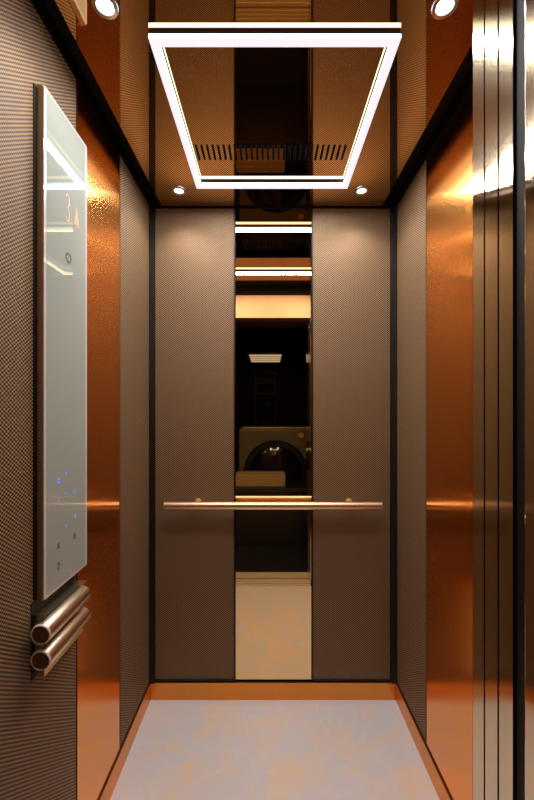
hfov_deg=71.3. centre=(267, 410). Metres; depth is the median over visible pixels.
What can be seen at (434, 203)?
wall
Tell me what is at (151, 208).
trim
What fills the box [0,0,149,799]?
wall
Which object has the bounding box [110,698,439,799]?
floor
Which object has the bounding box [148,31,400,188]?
ceiling light
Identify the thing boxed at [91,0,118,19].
recessed light
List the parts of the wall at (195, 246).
textured panel, textured panel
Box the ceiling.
[43,0,472,205]
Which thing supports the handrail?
attached to the wall at (195, 246)
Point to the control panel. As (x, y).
(59, 153)
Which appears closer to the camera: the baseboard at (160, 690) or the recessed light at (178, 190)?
the recessed light at (178, 190)
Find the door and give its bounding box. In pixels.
[473,0,533,799]
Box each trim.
[149,206,154,683]
[391,206,396,683]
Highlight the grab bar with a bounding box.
[31,576,90,681]
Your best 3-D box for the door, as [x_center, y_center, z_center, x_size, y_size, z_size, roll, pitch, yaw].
[-0.050,0.165,0.403,0.800,2.191,0.305,0,0,0]
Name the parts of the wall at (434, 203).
textured panel, copper panel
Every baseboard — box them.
[97,683,149,799]
[151,681,395,699]
[396,683,452,799]
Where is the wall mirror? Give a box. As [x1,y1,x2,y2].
[236,209,310,678]
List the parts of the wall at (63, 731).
textured panel, copper panel, textured panel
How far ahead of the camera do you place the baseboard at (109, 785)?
1.30 m
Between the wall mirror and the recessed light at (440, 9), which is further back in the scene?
the wall mirror
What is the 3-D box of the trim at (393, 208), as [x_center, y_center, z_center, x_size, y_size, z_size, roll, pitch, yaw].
[0.536,0.143,1.587,0.021,2.027,0.018,0,0,0]
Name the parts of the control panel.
glass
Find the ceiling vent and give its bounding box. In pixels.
[195,145,346,159]
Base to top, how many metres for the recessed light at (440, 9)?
0.005 m
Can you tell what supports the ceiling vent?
in the ceiling
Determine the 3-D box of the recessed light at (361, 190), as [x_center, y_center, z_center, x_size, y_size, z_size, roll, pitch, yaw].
[0.369,-0.868,1.466,0.056,0.005,0.056,0,0,0]
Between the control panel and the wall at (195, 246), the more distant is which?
the wall at (195, 246)
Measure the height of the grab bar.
0.164 m
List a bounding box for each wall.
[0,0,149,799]
[150,196,395,697]
[396,67,472,799]
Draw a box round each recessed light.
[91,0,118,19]
[172,186,185,194]
[354,186,368,194]
[431,0,458,19]
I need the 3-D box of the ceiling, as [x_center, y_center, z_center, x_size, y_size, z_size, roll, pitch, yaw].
[0.021,-0.915,1.087,1.051,0.090,1.084,0,0,0]
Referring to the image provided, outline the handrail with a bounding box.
[163,498,382,509]
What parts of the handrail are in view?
rail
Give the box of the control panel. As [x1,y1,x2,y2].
[33,83,86,600]
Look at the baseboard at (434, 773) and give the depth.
1.30 m
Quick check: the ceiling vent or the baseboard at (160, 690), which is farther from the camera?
the baseboard at (160, 690)

